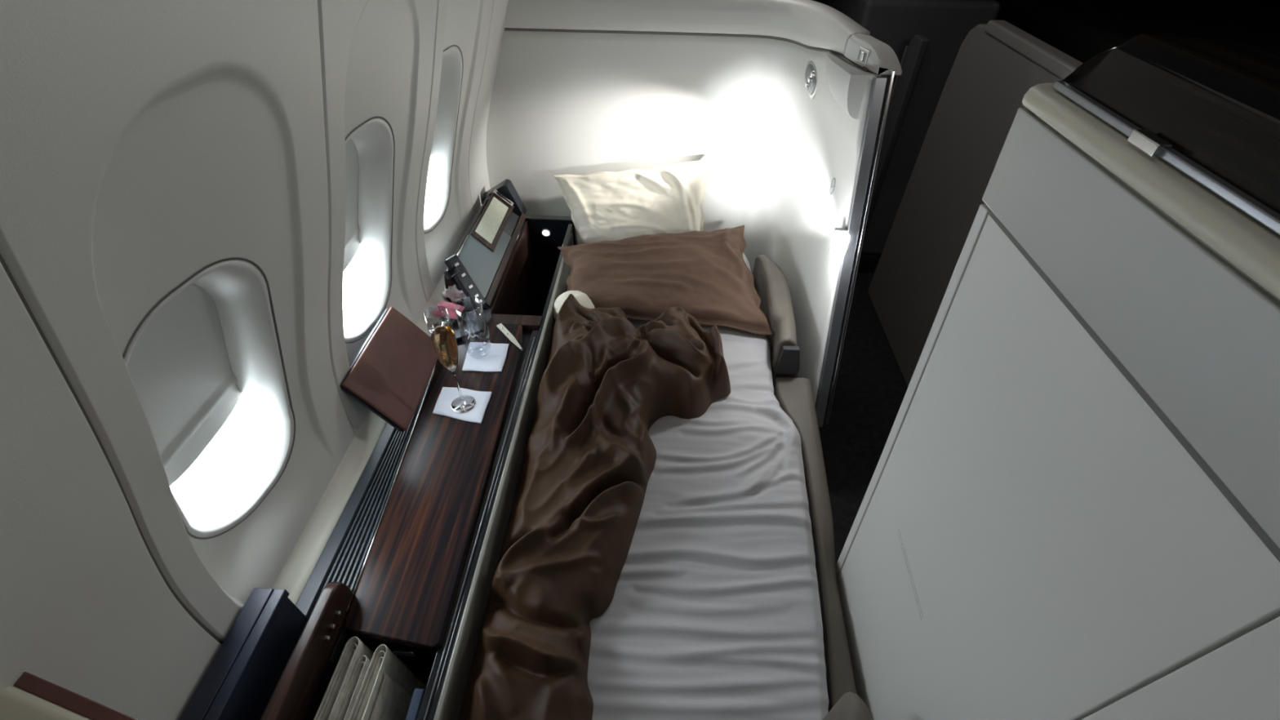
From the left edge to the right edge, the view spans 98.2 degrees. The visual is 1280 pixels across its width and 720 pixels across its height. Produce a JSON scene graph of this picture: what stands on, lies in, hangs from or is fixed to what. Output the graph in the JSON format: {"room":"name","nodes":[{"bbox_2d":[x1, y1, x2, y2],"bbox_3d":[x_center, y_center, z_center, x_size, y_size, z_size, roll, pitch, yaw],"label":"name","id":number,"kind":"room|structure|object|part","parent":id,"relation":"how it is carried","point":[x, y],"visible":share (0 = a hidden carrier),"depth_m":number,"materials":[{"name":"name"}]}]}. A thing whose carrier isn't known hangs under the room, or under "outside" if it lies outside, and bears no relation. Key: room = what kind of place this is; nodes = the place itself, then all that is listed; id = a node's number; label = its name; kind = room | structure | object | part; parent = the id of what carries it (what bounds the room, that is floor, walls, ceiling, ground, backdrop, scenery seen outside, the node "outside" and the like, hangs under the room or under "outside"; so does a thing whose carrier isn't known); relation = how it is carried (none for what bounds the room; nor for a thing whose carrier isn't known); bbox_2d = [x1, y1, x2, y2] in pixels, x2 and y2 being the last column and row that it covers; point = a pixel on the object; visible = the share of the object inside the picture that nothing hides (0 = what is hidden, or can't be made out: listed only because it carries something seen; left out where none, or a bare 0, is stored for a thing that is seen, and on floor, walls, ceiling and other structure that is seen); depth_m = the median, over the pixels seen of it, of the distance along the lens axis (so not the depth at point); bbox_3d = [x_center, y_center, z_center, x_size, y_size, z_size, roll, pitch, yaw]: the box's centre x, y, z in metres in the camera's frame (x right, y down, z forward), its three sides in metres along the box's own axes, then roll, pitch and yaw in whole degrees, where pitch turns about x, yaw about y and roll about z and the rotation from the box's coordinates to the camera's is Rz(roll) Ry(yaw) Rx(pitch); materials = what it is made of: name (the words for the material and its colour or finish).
{"room":"aircraft cabin","nodes":[
{"label":"aircraft cabin","id":0,"kind":"room"},
{"bbox_2d":[0,0,508,719],"bbox_3d":[-0.586,-0.106,1.102,0.595,2.358,4.296,3,43,2],"label":"wall","id":1,"kind":"structure","parent":0,"point":[146,145],"depth_m":0.77,"materials":[{"name":"white plastic"}]},
{"bbox_2d":[0,671,138,719],"bbox_3d":[-0.598,0.483,0.672,0.474,0.162,0.056,12,44,12],"label":"rail","id":2,"kind":"object","parent":1,"relation":"attached to","point":[15,704],"visible":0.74,"depth_m":0.65,"materials":[{"name":"beige"}]},
{"bbox_3d":[-0.600,0.474,0.652,0.473,0.122,0.040,12,44,12],"label":"rail","id":3,"kind":"part","parent":2,"relation":"part of","materials":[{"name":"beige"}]},
{"bbox_2d":[0,253,222,644],"bbox_3d":[-0.602,0.183,0.760,0.531,2.200,0.008,3,43,2],"label":"trim","id":4,"kind":"structure","parent":1,"relation":"attached to","point":[2,260],"depth_m":0.67,"materials":[{"name":"grey plastic"}]},
{"bbox_2d":[123,257,295,539],"bbox_3d":[-0.814,0.095,1.059,0.323,0.656,0.326,12,44,11],"label":"window","id":5,"kind":"structure","parent":1,"relation":"in","point":[206,367],"depth_m":1.09,"materials":[{"name":"grey plastic"}]},
{"bbox_2d":[127,284,241,485],"bbox_3d":[-0.809,0.038,0.981,0.142,0.401,0.294,2,43,2],"label":"shade","id":6,"kind":"object","parent":5,"relation":"attached to","point":[184,368],"depth_m":1.00,"materials":[{"name":"grey plastic"}]},
{"bbox_3d":[-0.874,0.099,1.053,0.198,0.570,0.268,10,44,10],"label":"pane","id":7,"kind":"part","parent":5,"relation":"part of","materials":[{"name":"white glass"}]},
{"bbox_2d":[342,116,395,343],"bbox_3d":[-0.783,-0.328,1.512,0.323,0.656,0.326,12,44,11],"label":"window","id":8,"kind":"structure","parent":1,"relation":"in","point":[370,149],"depth_m":1.61,"materials":[{"name":"grey"}]},
{"bbox_3d":[-0.843,-0.323,1.506,0.198,0.570,0.268,10,44,10],"label":"pane","id":9,"kind":"part","parent":8,"relation":"part of","materials":[{"name":"white glass"}]},
{"bbox_2d":[343,138,359,271],"bbox_3d":[-0.778,-0.384,1.434,0.142,0.401,0.294,2,43,2],"label":"shade","id":10,"kind":"object","parent":8,"relation":"attached to","point":[352,241],"depth_m":1.52,"materials":[{"name":"grey plastic"}]},
{"bbox_2d":[271,203,482,605],"bbox_3d":[-0.806,0.001,1.904,0.056,0.101,2.400,3,43,2],"label":"trim","id":11,"kind":"structure","parent":1,"relation":"attached to","point":[293,578],"depth_m":1.51,"materials":[{"name":"beige plastic"}]},
{"bbox_2d":[423,44,463,233],"bbox_3d":[-0.751,-0.760,1.976,0.323,0.656,0.326,12,44,11],"label":"window","id":12,"kind":"structure","parent":1,"relation":"in","point":[437,193],"depth_m":2.09,"materials":[{"name":"grey"}]},
{"bbox_2d":[485,29,872,404],"bbox_3d":[0.219,-0.666,2.533,2.033,1.446,0.878,31,51,29],"label":"wall","id":13,"kind":"structure","parent":0,"point":[562,103],"depth_m":2.46,"materials":[{"name":"white plastic"}]},
{"bbox_2d":[504,27,867,71],"bbox_3d":[0.070,-1.303,2.192,1.695,0.077,0.547,20,46,19],"label":"trim","id":14,"kind":"structure","parent":13,"relation":"attached to","point":[864,68],"depth_m":2.29,"materials":[{"name":"grey plastic"}]},
{"bbox_2d":[504,0,870,54],"bbox_3d":[0.052,-1.363,2.199,1.662,0.131,0.492,16,45,15],"label":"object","id":15,"kind":"object","parent":13,"relation":"attached to","point":[810,23],"visible":0.94,"depth_m":2.22,"materials":[{"name":"white plastic"}]},
{"bbox_2d":[804,61,817,99],"bbox_3d":[0.664,-1.093,2.163,0.018,0.124,0.156,-5,43,-6],"label":"light","id":16,"kind":"object","parent":13,"relation":"attached to","point":[811,75],"visible":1,"depth_m":2.15,"materials":[{"name":"grey metal"}]},
{"bbox_2d":[830,177,835,195],"bbox_3d":[0.696,-0.627,2.005,0.002,0.062,0.042,3,43,2],"label":"shell mark","id":17,"kind":"object","parent":13,"relation":"attached to","point":[833,178],"visible":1,"depth_m":2.00,"materials":[{"name":"grey"}]},
{"bbox_2d":[826,50,881,119],"bbox_3d":[0.684,-0.951,1.878,0.093,0.138,0.403,0,43,-1],"label":"pod","id":18,"kind":"object","parent":13,"relation":"attached to","point":[847,83],"visible":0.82,"depth_m":1.76,"materials":[{"name":"grey plastic"}]},
{"bbox_2d":[814,69,895,426],"bbox_3d":[0.721,-0.310,1.922,0.058,1.170,0.427,3,43,2],"label":"post","id":19,"kind":"object","parent":13,"relation":"attached to","point":[877,91],"visible":0.94,"depth_m":1.86,"materials":[{"name":"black metal"}]},
{"bbox_2d":[828,227,849,255],"bbox_3d":[0.682,-0.399,1.888,0.052,0.090,0.046,3,43,2],"label":"lamp","id":20,"kind":"object","parent":19,"relation":"attached to","point":[840,239],"visible":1,"depth_m":1.87,"materials":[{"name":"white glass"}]},
{"bbox_2d":[844,33,902,75],"bbox_3d":[0.730,-0.958,1.736,0.074,0.068,0.228,-9,44,-10],"label":"block","id":21,"kind":"object","parent":13,"relation":"attached to","point":[882,59],"visible":0.95,"depth_m":1.70,"materials":[{"name":"white plastic"}]},
{"bbox_2d":[856,47,871,65],"bbox_3d":[0.694,-0.946,1.729,0.012,0.040,0.054,-10,44,-11],"label":"rocker switch","id":22,"kind":"object","parent":21,"relation":"attached to","point":[863,55],"visible":1,"depth_m":1.72,"materials":[{"name":"grey plastic"}]},
{"bbox_2d":[752,254,796,373],"bbox_3d":[0.570,-0.221,2.337,0.120,0.190,0.625,3,43,2],"label":"armrest","id":23,"kind":"object","parent":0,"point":[771,284],"visible":0.83,"depth_m":2.24,"materials":[{"name":"beige leather"}]},
{"bbox_2d":[774,345,799,374],"bbox_3d":[0.566,0.001,2.097,0.088,0.128,0.024,3,43,2],"label":"armrest end","id":24,"kind":"object","parent":23,"relation":"attached to","point":[788,361],"visible":1,"depth_m":2.09,"materials":[{"name":"black plastic"}]},
{"bbox_2d":[770,253,907,564],"bbox_3d":[2.192,-0.091,3.049,6.200,0.050,7.600,3,43,2],"label":"floor","id":25,"kind":"structure","parent":0,"point":[871,387],"depth_m":2.65,"materials":[{"name":"carpet"}]},
{"bbox_2d":[259,214,577,719],"bbox_3d":[-0.589,0.398,1.958,0.424,0.592,2.660,3,43,2],"label":"console","id":26,"kind":"object","parent":25,"relation":"on","point":[418,539],"visible":0.58,"depth_m":1.53,"materials":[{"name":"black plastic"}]},
{"bbox_2d":[178,587,307,719],"bbox_3d":[-0.834,0.797,1.012,0.072,0.146,0.710,3,43,2],"label":"case","id":27,"kind":"object","parent":26,"relation":"on","point":[239,682],"visible":0.98,"depth_m":1.15,"materials":[{"name":"black plastic"}]},
{"bbox_2d":[260,581,355,719],"bbox_3d":[-0.722,0.798,1.043,0.039,0.112,0.765,3,43,2],"label":"flap","id":28,"kind":"object","parent":26,"relation":"on","point":[291,698],"visible":0.98,"depth_m":1.19,"materials":[{"name":"brown wood"}]},
{"bbox_2d":[313,636,373,719],"bbox_3d":[-0.652,0.911,1.196,0.061,0.323,0.485,3,43,2],"label":"folded newspaper","id":29,"kind":"object","parent":26,"relation":"in","point":[354,648],"visible":0.33,"depth_m":1.21,"materials":[{"name":"grey paper"}]},
{"bbox_2d":[333,654,370,719],"bbox_3d":[-0.633,0.925,1.199,0.032,0.317,0.432,3,43,2],"label":"folded newspaper","id":30,"kind":"object","parent":26,"relation":"in","point":[344,712],"visible":0.2,"depth_m":1.21,"materials":[{"name":"grey paper"}]},
{"bbox_2d":[291,321,453,663],"bbox_3d":[-0.738,0.277,1.691,0.131,0.050,1.180,2,43,2],"label":"vent","id":31,"kind":"object","parent":26,"relation":"attached to","point":[347,557],"depth_m":1.52,"materials":[{"name":"grey"}]},
{"bbox_2d":[357,671,412,719],"bbox_3d":[-0.567,0.954,1.190,0.079,0.322,0.426,3,43,2],"label":"folded newspaper","id":32,"kind":"object","parent":26,"relation":"in","point":[393,702],"visible":0.59,"depth_m":1.24,"materials":[{"name":"grey paper"}]},
{"bbox_2d":[348,644,426,719],"bbox_3d":[-0.580,0.912,1.212,0.072,0.324,0.434,3,43,2],"label":"folded newspaper","id":33,"kind":"object","parent":26,"relation":"in","point":[384,660],"visible":0.61,"depth_m":1.25,"materials":[{"name":"grey paper"}]},
{"bbox_2d":[339,306,438,431],"bbox_3d":[-0.761,0.015,1.735,0.123,0.246,0.404,3,43,2],"label":"leather folder","id":34,"kind":"object","parent":26,"relation":"on","point":[390,373],"visible":0.94,"depth_m":1.69,"materials":[{"name":"brown leather"}]},
{"bbox_2d":[405,688,425,719],"bbox_3d":[-0.501,0.863,1.276,0.030,0.225,0.130,3,43,2],"label":"booklet","id":35,"kind":"object","parent":26,"relation":"in","point":[418,694],"visible":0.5,"depth_m":1.22,"materials":[{"name":"blue paper"}]},
{"bbox_2d":[431,301,464,319],"bbox_3d":[-0.735,-0.190,2.125,0.108,0.048,0.071,8,43,8],"label":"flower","id":36,"kind":"object","parent":26,"relation":"on","point":[439,311],"visible":0.91,"depth_m":2.11,"materials":[{"name":"pink plant"}]},
{"bbox_2d":[432,386,492,423],"bbox_3d":[-0.576,0.143,1.790,0.169,0.008,0.146,3,43,2],"label":"paper napkin","id":37,"kind":"object","parent":26,"relation":"on","point":[446,396],"visible":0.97,"depth_m":1.79,"materials":[{"name":"white paper"}]},
{"bbox_2d":[425,305,475,413],"bbox_3d":[-0.566,0.005,1.657,0.077,0.375,0.077,3,43,2],"label":"champagne flute","id":38,"kind":"object","parent":37,"relation":"on","point":[442,336],"visible":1,"depth_m":1.60,"materials":[{"name":"clear glass"}]},
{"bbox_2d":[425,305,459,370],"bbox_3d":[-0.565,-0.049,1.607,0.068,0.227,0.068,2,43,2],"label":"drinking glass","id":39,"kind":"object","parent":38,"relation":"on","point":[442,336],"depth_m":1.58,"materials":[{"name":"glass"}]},
{"bbox_3d":[-0.567,0.088,1.734,0.077,0.149,0.077,2,43,2],"label":"stem","id":40,"kind":"part","parent":38,"relation":"part of","materials":[{"name":"clear glass"}]},
{"bbox_2d":[443,254,486,310],"bbox_3d":[-0.662,-0.285,2.082,0.127,0.190,0.082,22,47,21],"label":"handset","id":41,"kind":"object","parent":26,"relation":"on","point":[456,269],"visible":1,"depth_m":2.07,"materials":[{"name":"black plastic"}]},
{"bbox_2d":[450,308,491,340],"bbox_3d":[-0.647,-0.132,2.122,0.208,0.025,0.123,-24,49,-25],"label":"vase","id":42,"kind":"object","parent":26,"relation":"on","point":[473,320],"depth_m":2.11,"materials":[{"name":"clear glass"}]},
{"bbox_2d":[441,284,466,303],"bbox_3d":[-0.727,-0.266,2.185,0.112,0.108,0.086,3,43,2],"label":"flower","id":43,"kind":"object","parent":42,"relation":"in","point":[453,293],"visible":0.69,"depth_m":2.16,"materials":[{"name":"white"}]},
{"bbox_2d":[444,178,526,310],"bbox_3d":[-0.673,-0.532,2.438,0.213,0.195,0.780,3,43,2],"label":"screen","id":44,"kind":"object","parent":26,"relation":"on","point":[486,263],"visible":0.7,"depth_m":2.36,"materials":[{"name":"black"}]},
{"bbox_2d":[475,196,508,244],"bbox_3d":[-0.657,-0.627,2.475,0.065,0.057,0.316,3,43,2],"label":"card","id":45,"kind":"object","parent":44,"relation":"in","point":[490,224],"visible":1,"depth_m":2.46,"materials":[{"name":"beige paper"}]},
{"bbox_3d":[-0.656,-0.626,2.486,0.094,0.084,0.392,2,43,2],"label":"card frame","id":46,"kind":"part","parent":44,"relation":"part of","materials":[{"name":"brown wood"}]},
{"bbox_2d":[493,189,513,207],"bbox_3d":[-0.643,-0.760,2.612,0.085,0.074,0.031,3,43,2],"label":"metal clip","id":47,"kind":"object","parent":44,"relation":"attached to","point":[495,193],"visible":1,"depth_m":2.61,"materials":[{"name":"silver metal"}]},
{"bbox_2d":[462,342,508,372],"bbox_3d":[-0.546,-0.012,1.957,0.149,0.009,0.148,3,43,2],"label":"paper napkin","id":48,"kind":"object","parent":26,"relation":"on","point":[494,362],"visible":0.99,"depth_m":1.95,"materials":[{"name":"white paper"}]},
{"bbox_2d":[455,296,490,357],"bbox_3d":[-0.566,-0.103,1.890,0.095,0.215,0.096,3,43,2],"label":"tumbler","id":49,"kind":"object","parent":48,"relation":"on","point":[478,308],"visible":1,"depth_m":1.84,"materials":[{"name":"clear glass"}]},
{"bbox_3d":[-0.418,0.480,1.474,0.016,0.027,1.860,2,43,2],"label":"rail","id":50,"kind":"part","parent":26,"relation":"part of","materials":[{"name":"black"}]},
{"bbox_3d":[-0.390,0.356,1.699,0.016,0.172,2.360,2,43,2],"label":"bed trim","id":51,"kind":"part","parent":26,"relation":"part of","materials":[{"name":"grey metal"}]},
{"bbox_2d":[496,323,523,351],"bbox_3d":[-0.475,-0.086,2.034,0.022,0.008,0.182,-28,50,-27],"label":"strap","id":52,"kind":"object","parent":26,"relation":"on","point":[500,326],"visible":1,"depth_m":2.04,"materials":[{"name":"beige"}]},
{"bbox_2d":[542,229,550,236],"bbox_3d":[-0.466,-0.630,2.751,0.044,0.040,0.006,3,43,2],"label":"light","id":53,"kind":"object","parent":26,"relation":"attached to","point":[546,233],"visible":1,"depth_m":2.75,"materials":[{"name":"silver metal"}]},
{"bbox_2d":[542,230,549,235],"bbox_3d":[-0.466,-0.630,2.751,0.036,0.032,0.006,2,43,2],"label":"diffuser","id":54,"kind":"object","parent":53,"relation":"attached to","point":[545,233],"depth_m":2.75,"materials":[{"name":"white plastic"}]},
{"bbox_2d":[773,377,857,711],"bbox_3d":[0.518,0.835,1.607,0.145,0.420,1.828,3,43,3],"label":"ledge","id":55,"kind":"object","parent":25,"relation":"on","point":[794,396],"visible":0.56,"depth_m":1.66,"materials":[{"name":"beige leather"}]},
{"bbox_2d":[851,34,928,272],"bbox_3d":[1.331,-1.073,3.095,0.050,1.302,0.147,3,43,2],"label":"door","id":56,"kind":"structure","parent":25,"relation":"on","point":[914,53],"depth_m":2.86,"materials":[{"name":"grey"}]},
{"bbox_2d":[828,0,1000,253],"bbox_3d":[1.438,-1.481,3.448,0.650,1.420,0.800,3,43,2],"label":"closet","id":57,"kind":"object","parent":25,"relation":"on","point":[946,24],"visible":0.3,"depth_m":2.83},
{"bbox_2d":[867,20,1083,386],"bbox_3d":[1.335,-0.099,1.927,0.070,1.471,2.486,3,43,2],"label":"partition panel","id":58,"kind":"object","parent":25,"relation":"on","point":[997,63],"visible":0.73,"depth_m":2.41,"materials":[{"name":"grey plastic"}]},
{"bbox_3d":[0.075,0.546,1.988,0.896,0.372,2.730,3,43,2],"label":"platform","id":59,"kind":"object","parent":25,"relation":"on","visible":0},
{"bbox_2d":[566,253,828,719],"bbox_3d":[0.084,0.358,1.833,0.913,0.170,2.760,3,43,2],"label":"mattress","id":60,"kind":"object","parent":59,"relation":"on","point":[713,612],"visible":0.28,"depth_m":1.50,"materials":[{"name":"grey fabric"}]},
{"bbox_2d":[458,293,730,719],"bbox_3d":[-0.036,0.330,1.606,0.692,0.234,1.659,3,43,2],"label":"blanket","id":61,"kind":"object","parent":60,"relation":"on","point":[590,456],"visible":1,"depth_m":1.58,"materials":[{"name":"brown fabric"}]},
{"bbox_2d":[552,159,711,244],"bbox_3d":[-0.049,-0.729,2.629,0.754,0.381,0.246,3,43,2],"label":"pillow","id":62,"kind":"object","parent":60,"relation":"on","point":[604,206],"visible":0.84,"depth_m":2.58,"materials":[{"name":"beige fabric"}]},
{"bbox_2d":[557,225,774,335],"bbox_3d":[0.105,-0.400,2.387,0.939,0.202,0.645,3,43,2],"label":"pillow","id":63,"kind":"object","parent":60,"relation":"on","point":[706,274],"visible":0.92,"depth_m":2.26,"materials":[{"name":"brown fabric"}]},
{"bbox_2d":[552,290,595,320],"bbox_3d":[-0.265,-0.199,2.234,0.177,0.146,0.170,3,43,2],"label":"cushion","id":64,"kind":"object","parent":63,"relation":"on","point":[583,299],"visible":0.38,"depth_m":2.19,"materials":[{"name":"beige fabric"}]},
{"bbox_2d":[822,691,873,719],"bbox_3d":[0.414,0.808,1.113,0.072,0.310,0.200,3,43,2],"label":"bumper cover","id":65,"kind":"object","parent":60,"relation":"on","point":[850,706],"visible":1,"depth_m":1.07,"materials":[{"name":"beige leather"}]},
{"bbox_2d":[811,0,1012,20],"bbox_3d":[2.397,-3.557,4.937,6.200,2.550,0.100,3,43,2],"label":"wall","id":66,"kind":"structure","parent":0,"point":[1004,4],"depth_m":5.12,"materials":[{"name":"black"}]},
{"bbox_2d":[835,34,1279,719],"bbox_3d":[0.656,0.714,0.773,0.248,1.739,1.624,3,43,2],"label":"wall","id":67,"kind":"structure","parent":0,"point":[1069,508],"depth_m":0.69,"materials":[{"name":"white plastic"}]},
{"bbox_3d":[0.587,0.329,1.387,0.032,1.463,0.181,2,43,2],"label":"edge trim","id":68,"kind":"part","parent":67,"relation":"part of","materials":[{"name":"white"}]},
{"bbox_3d":[0.565,0.216,0.315,0.041,0.147,1.624,2,43,2],"label":"panel","id":69,"kind":"part","parent":67,"relation":"part of","materials":[{"name":"grey plastic"}]},
{"bbox_3d":[0.558,0.287,0.356,0.021,0.011,1.585,2,43,2],"label":"seam moulding","id":70,"kind":"part","parent":67,"relation":"part of","materials":[{"name":"grey plastic"}]},
{"bbox_3d":[0.561,0.148,0.249,0.040,0.034,1.618,2,43,2],"label":"rail","id":71,"kind":"part","parent":67,"relation":"part of","materials":[{"name":"beige plastic"}]},
{"bbox_3d":[0.563,0.142,0.220,0.012,0.010,1.585,2,43,2],"label":"metal rail","id":72,"kind":"part","parent":67,"relation":"part of","materials":[{"name":"grey metal"}]},
{"bbox_2d":[1062,34,1279,213],"bbox_3d":[0.680,0.116,0.198,0.219,0.081,1.600,2,43,2],"label":"hood","id":73,"kind":"object","parent":67,"relation":"attached to","point":[1215,104],"depth_m":0.62,"materials":[{"name":"black plastic"}]},
{"bbox_3d":[0.540,1.047,0.616,0.035,1.463,0.929,2,43,2],"label":"panel","id":74,"kind":"part","parent":67,"relation":"part of","materials":[{"name":"white plastic"}]},
{"bbox_2d":[1250,0,1279,8],"bbox_3d":[5.254,-0.872,2.111,0.100,2.550,7.600,3,43,2],"label":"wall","id":75,"kind":"structure","parent":0,"point":[1276,3],"depth_m":4.72,"materials":[{"name":"black"}]}
]}

